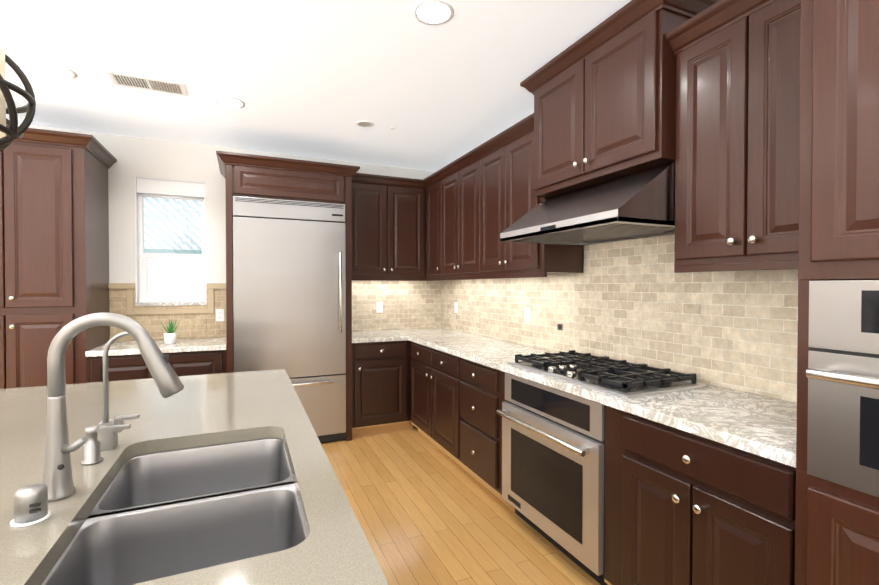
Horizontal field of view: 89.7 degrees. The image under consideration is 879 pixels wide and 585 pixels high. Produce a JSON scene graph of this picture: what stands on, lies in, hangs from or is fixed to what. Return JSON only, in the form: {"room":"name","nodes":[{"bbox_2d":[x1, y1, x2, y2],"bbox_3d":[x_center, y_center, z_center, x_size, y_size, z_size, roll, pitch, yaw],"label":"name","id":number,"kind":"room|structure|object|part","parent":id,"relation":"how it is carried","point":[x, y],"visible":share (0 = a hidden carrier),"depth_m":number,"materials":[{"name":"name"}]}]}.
{"room":"kitchen","nodes":[
{"label":"kitchen","id":0,"kind":"room"},
{"bbox_2d":[18,124,435,341],"bbox_3d":[-2.494,-0.008,3.996,5.450,2.680,0.150,0,1,-24],"label":"wall","id":1,"kind":"structure","parent":0,"point":[142,157],"depth_m":3.92,"materials":[{"name":"white paint"}]},
{"bbox_2d":[108,283,225,340],"bbox_3d":[-2.388,0.167,3.943,0.918,0.500,0.033,0,1,-24],"label":"backsplash","id":2,"kind":"structure","parent":1,"relation":"attached to","point":[196,321],"depth_m":3.95,"materials":[{"name":"tile"}]},
{"bbox_2d":[216,309,223,320],"bbox_3d":[-2.035,0.210,4.098,0.070,0.114,0.007,0,1,-24],"label":"outlet","id":3,"kind":"object","parent":2,"relation":"attached to","point":[219,314],"visible":1,"depth_m":4.10,"materials":[{"name":"white plastic"}]},
{"bbox_2d":[134,176,206,305],"bbox_3d":[-2.418,-0.449,4.005,0.548,1.128,0.160,0,1,-24],"label":"window","id":4,"kind":"structure","parent":1,"relation":"in","point":[159,188],"depth_m":3.98,"materials":[{"name":"white plastic"}]},
{"bbox_2d":[351,177,422,280],"bbox_3d":[-0.584,-0.624,4.545,0.843,0.945,0.334,0,1,-24],"label":"upper cabinet","id":5,"kind":"object","parent":1,"relation":"attached to","point":[387,216],"depth_m":4.39,"materials":[{"name":"brown wood"}]},
{"bbox_2d":[352,280,441,331],"bbox_3d":[-0.510,0.116,4.779,1.158,0.580,0.013,0,1,-24],"label":"backsplash","id":6,"kind":"structure","parent":1,"relation":"attached to","point":[412,304],"depth_m":4.79,"materials":[{"name":"tile"}]},
{"bbox_2d":[376,302,382,312],"bbox_3d":[-0.639,0.157,4.711,0.070,0.114,0.007,0,1,-24],"label":"electrical outlet","id":7,"kind":"object","parent":6,"relation":"attached to","point":[379,307],"visible":1,"depth_m":4.71,"materials":[{"name":"white plastic"}]},
{"bbox_2d":[0,0,630,170],"bbox_3d":[-0.983,-1.343,0.541,5.650,0.080,7.660,0,1,-24],"label":"ceiling","id":8,"kind":"structure","parent":0,"point":[314,78],"depth_m":2.61,"materials":[{"name":"white paint"}]},
{"bbox_2d":[0,47,35,150],"bbox_3d":[-1.431,-0.858,1.270,0.399,0.909,0.399,0,1,-24],"label":"pendant light","id":9,"kind":"object","parent":8,"relation":"hanging from","point":[13,131],"visible":1,"depth_m":1.34,"materials":[{"name":"grey metal"}]},
{"bbox_2d":[34,62,76,78],"bbox_3d":[-2.298,-1.327,2.650,0.195,0.007,0.195,0,1,-24],"label":"recessed light","id":10,"kind":"object","parent":8,"relation":"in","point":[56,70],"visible":1,"depth_m":2.64,"materials":[{"name":"white plastic"}]},
{"bbox_2d":[105,71,187,95],"bbox_3d":[-1.855,-1.328,2.823,0.410,0.009,0.200,0,1,-24],"label":"ceiling vent","id":11,"kind":"object","parent":8,"relation":"in","point":[144,83],"visible":1,"depth_m":2.82,"materials":[{"name":"white plastic"}]},
{"bbox_2d":[214,96,244,107],"bbox_3d":[-1.469,-1.333,3.102,0.195,0.007,0.195,0,1,-24],"label":"recessed light","id":12,"kind":"object","parent":8,"relation":"in","point":[229,102],"visible":1,"depth_m":3.10,"materials":[{"name":"white plastic"}]},
{"bbox_2d":[356,121,373,127],"bbox_3d":[-0.594,-1.338,3.519,0.139,0.007,0.139,0,1,-24],"label":"recessed light","id":13,"kind":"object","parent":8,"relation":"attached to","point":[365,124],"visible":1,"depth_m":3.52,"materials":[{"name":"white"}]},
{"bbox_2d":[413,0,453,24],"bbox_3d":[-0.029,-1.319,2.086,0.195,0.007,0.195,0,1,-24],"label":"recessed light","id":14,"kind":"object","parent":8,"relation":"in","point":[435,12],"visible":1,"depth_m":2.08,"materials":[{"name":"white plastic"}]},
{"bbox_2d":[321,426,600,584],"bbox_3d":[-0.983,1.407,0.577,5.650,0.060,7.660,0,1,-24],"label":"floor","id":15,"kind":"structure","parent":0,"point":[426,511],"depth_m":2.60,"materials":[{"name":"brown wood"}]},
{"bbox_2d":[0,125,116,388],"bbox_3d":[-3.059,0.105,3.298,0.953,2.472,0.671,0,1,-24],"label":"pantry cabinet","id":16,"kind":"object","parent":15,"relation":"on","point":[54,243],"visible":0.73,"depth_m":3.11,"materials":[{"name":"brown wood"}]},
{"bbox_2d":[87,349,226,382],"bbox_3d":[-2.262,0.899,3.666,0.918,0.874,0.660,0,1,-24],"label":"base cabinet","id":17,"kind":"object","parent":15,"relation":"on","point":[126,367],"depth_m":3.36,"materials":[{"name":"brown wood"}]},
{"bbox_2d":[86,337,226,356],"bbox_3d":[-2.263,0.441,3.663,0.918,0.040,0.624,0,1,-24],"label":"countertop","id":18,"kind":"structure","parent":17,"relation":"on","point":[179,345],"depth_m":3.50,"materials":[{"name":"beige stone"}]},
{"bbox_2d":[161,319,178,343],"bbox_3d":[-2.238,0.315,3.664,0.149,0.211,0.157,0,1,-24],"label":"plant","id":19,"kind":"object","parent":18,"relation":"on","point":[170,335],"visible":1,"depth_m":3.64,"materials":[{"name":"green plant"}]},
{"bbox_2d":[216,151,359,440],"bbox_3d":[-1.367,0.106,4.026,1.141,2.450,0.701,0,1,-24],"label":"surround","id":20,"kind":"object","parent":15,"relation":"on","point":[255,176],"visible":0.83,"depth_m":3.73,"materials":[{"name":"brown wood"}]},
{"bbox_2d":[233,196,345,442],"bbox_3d":[-1.361,0.267,4.006,0.906,2.106,0.691,0,1,-24],"label":"fridge","id":21,"kind":"object","parent":15,"relation":"on","point":[289,286],"visible":0.83,"depth_m":3.76,"materials":[{"name":"silver metal"}]},
{"bbox_2d":[352,340,413,436],"bbox_3d":[-0.374,0.888,4.495,1.172,0.874,0.660,0,1,-24],"label":"base cabinet","id":22,"kind":"object","parent":15,"relation":"on","point":[381,387],"visible":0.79,"depth_m":4.11,"materials":[{"name":"brown wood"}]},
{"bbox_2d":[352,330,407,342],"bbox_3d":[-0.678,0.432,4.358,0.510,0.040,0.628,0,1,-24],"label":"countertop","id":23,"kind":"structure","parent":22,"relation":"on","point":[387,335],"depth_m":4.16,"materials":[{"name":"beige stone"}]},
{"bbox_2d":[411,341,454,461],"bbox_3d":[0.216,0.897,3.831,0.628,0.874,1.055,0,1,-24],"label":"base cabinet","id":24,"kind":"object","parent":15,"relation":"on","point":[432,370],"depth_m":3.65,"materials":[{"name":"brown wood"}]},
{"bbox_2d":[392,328,796,467],"bbox_3d":[0.500,0.448,3.117,0.648,0.040,3.848,0,1,-24],"label":"countertop","id":25,"kind":"structure","parent":24,"relation":"on","point":[762,426],"depth_m":1.76,"materials":[{"name":"beige stone"}]},
{"bbox_2d":[507,350,706,397],"bbox_3d":[0.834,0.408,2.384,0.530,0.058,0.930,0,1,-24],"label":"cooktop","id":26,"kind":"object","parent":25,"relation":"in","point":[620,378],"visible":1,"depth_m":2.19,"materials":[{"name":"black metal"}]},
{"bbox_2d":[455,356,514,511],"bbox_3d":[0.549,0.907,3.072,0.628,0.874,0.603,0,1,-24],"label":"base cabinet","id":27,"kind":"object","parent":15,"relation":"on","point":[456,405],"depth_m":2.94,"materials":[{"name":"brown wood"}]},
{"bbox_2d":[496,372,607,584],"bbox_3d":[0.777,0.916,2.403,0.654,0.873,0.796,0,1,-24],"label":"oven","id":28,"kind":"object","parent":15,"relation":"on","point":[553,466],"visible":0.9,"depth_m":2.19,"materials":[{"name":"silver metal"}]},
{"bbox_2d":[604,405,795,584],"bbox_3d":[1.131,0.925,1.709,0.660,0.874,0.752,0,1,-24],"label":"base cabinet","id":29,"kind":"object","parent":15,"relation":"on","point":[683,507],"visible":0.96,"depth_m":1.55,"materials":[{"name":"brown wood"}]},
{"bbox_2d":[795,0,878,584],"bbox_3d":[1.425,0.135,0.966,0.711,2.472,0.950,0,1,-24],"label":"tall cabinet","id":30,"kind":"object","parent":15,"relation":"on","point":[837,535],"visible":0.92,"depth_m":1.13,"materials":[{"name":"brown wood"}]},
{"bbox_2d":[806,280,878,496],"bbox_3d":[1.351,0.232,0.934,0.577,0.521,0.759,0,1,-24],"label":"double wall oven","id":31,"kind":"object","parent":30,"relation":"in","point":[842,373],"visible":1,"depth_m":1.11,"materials":[{"name":"silver metal"}]},
{"bbox_3d":[-0.995,0.942,0.412,1.880,0.874,3.720,0,1,-24],"label":"kitchen island","id":32,"kind":"object","parent":15,"relation":"on","visible":0},
{"bbox_2d":[0,369,388,584],"bbox_3d":[-1.003,0.452,0.405,1.925,0.105,3.785,0,1,-24],"label":"island countertop","id":33,"kind":"structure","parent":32,"relation":"on","point":[334,547],"depth_m":1.18,"materials":[{"name":"stone"}]},
{"bbox_3d":[-0.823,0.425,0.891,0.061,0.064,0.061,0,1,-24],"label":"air gap cap","id":34,"kind":"part","parent":33,"relation":"part of","materials":[{"name":"silver metal"}]},
{"bbox_2d":[81,424,130,464],"bbox_3d":[-0.901,0.406,1.195,0.109,0.094,0.048,0,1,-24],"label":"soap dispenser","id":35,"kind":"object","parent":33,"relation":"on","point":[92,451],"visible":0.94,"depth_m":1.17,"materials":[{"name":"grey metal"}]},
{"bbox_2d":[42,312,183,501],"bbox_3d":[-0.755,0.250,1.031,0.279,0.409,0.065,0,1,-24],"label":"faucet","id":36,"kind":"object","parent":33,"relation":"on","point":[57,473],"visible":0.94,"depth_m":0.98,"materials":[{"name":"grey metal"}]},
{"bbox_2d":[97,332,138,450],"bbox_3d":[-0.916,0.282,1.307,0.145,0.338,0.052,0,1,-24],"label":"tap","id":37,"kind":"object","parent":33,"relation":"on","point":[108,440],"visible":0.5,"depth_m":1.28,"materials":[{"name":"grey metal"}]},
{"bbox_2d":[42,438,306,584],"bbox_3d":[-0.581,0.612,1.072,0.474,0.230,0.802,0,1,-24],"label":"sink","id":38,"kind":"object","parent":33,"relation":"in","point":[155,515],"visible":0.75,"depth_m":1.08,"materials":[{"name":"silver metal"}]},
{"bbox_2d":[443,246,794,402],"bbox_3d":[1.558,0.022,1.675,0.100,2.680,7.660,0,1,-24],"label":"wall","id":39,"kind":"structure","parent":0,"point":[690,380],"depth_m":2.92,"materials":[{"name":"white paint"}]},
{"bbox_2d":[423,177,470,280],"bbox_3d":[0.093,-0.622,4.417,0.332,0.945,0.373,0,1,-24],"label":"upper cabinet","id":40,"kind":"object","parent":39,"relation":"attached to","point":[431,190],"depth_m":4.40,"materials":[{"name":"brown wood"}]},
{"bbox_2d":[439,153,478,276],"bbox_3d":[0.319,-0.615,3.903,0.332,0.945,0.750,0,1,-24],"label":"upper cabinet","id":41,"kind":"object","parent":39,"relation":"attached to","point":[453,220],"depth_m":3.81,"materials":[{"name":"brown wood"}]},
{"bbox_2d":[479,121,582,276],"bbox_3d":[0.631,-0.606,3.195,0.332,0.945,0.798,0,1,-24],"label":"upper cabinet","id":42,"kind":"object","parent":39,"relation":"attached to","point":[506,167],"depth_m":3.08,"materials":[{"name":"brown wood"}]},
{"bbox_2d":[442,235,797,402],"bbox_3d":[0.804,-0.091,3.244,0.013,1.034,3.848,0,1,-24],"label":"backsplash","id":43,"kind":"structure","parent":39,"relation":"attached to","point":[638,301],"depth_m":2.41,"materials":[{"name":"tile"}]},
{"bbox_2d":[455,302,457,312],"bbox_3d":[0.174,0.158,4.652,0.007,0.114,0.070,0,1,-24],"label":"electrical outlet","id":44,"kind":"object","parent":43,"relation":"attached to","point":[456,307],"visible":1,"depth_m":4.64,"materials":[{"name":"white plastic"}]},
{"bbox_2d":[524,307,529,321],"bbox_3d":[0.690,0.173,3.481,0.007,0.114,0.070,0,1,-24],"label":"electrical outlet","id":45,"kind":"object","parent":43,"relation":"attached to","point":[526,314],"visible":1,"depth_m":3.47,"materials":[{"name":"white plastic"}]},
{"bbox_2d":[557,324,562,329],"bbox_3d":[0.851,0.243,3.115,0.006,0.044,0.056,0,1,-24],"label":"switch plate","id":46,"kind":"object","parent":43,"relation":"attached to","point":[559,326],"visible":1,"depth_m":3.11,"materials":[{"name":"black plastic"}]},
{"bbox_2d":[520,0,719,197],"bbox_3d":[0.920,-0.945,2.379,0.456,0.716,1.040,0,1,-24],"label":"upper cabinet","id":47,"kind":"object","parent":39,"relation":"attached to","point":[604,92],"visible":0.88,"depth_m":2.14,"materials":[{"name":"brown wood"}]},
{"bbox_2d":[500,161,674,245],"bbox_3d":[0.837,-0.442,2.349,0.639,0.286,0.912,0,1,-24],"label":"range hood","id":48,"kind":"object","parent":47,"relation":"attached to","point":[636,205],"visible":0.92,"depth_m":2.11,"materials":[{"name":"silver metal"}]},
{"bbox_2d":[666,0,800,272],"bbox_3d":[1.270,-0.597,1.688,0.376,1.027,0.637,0,1,-24],"label":"upper cabinet","id":49,"kind":"object","parent":39,"relation":"attached to","point":[737,125],"visible":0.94,"depth_m":1.66,"materials":[{"name":"brown wood"}]},
{"label":"outside","id":50,"kind":"structure","parent":0,"visible":0},
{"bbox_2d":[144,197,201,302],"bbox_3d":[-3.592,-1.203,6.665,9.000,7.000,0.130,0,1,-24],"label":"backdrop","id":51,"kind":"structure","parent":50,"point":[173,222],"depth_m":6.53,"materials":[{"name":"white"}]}
]}

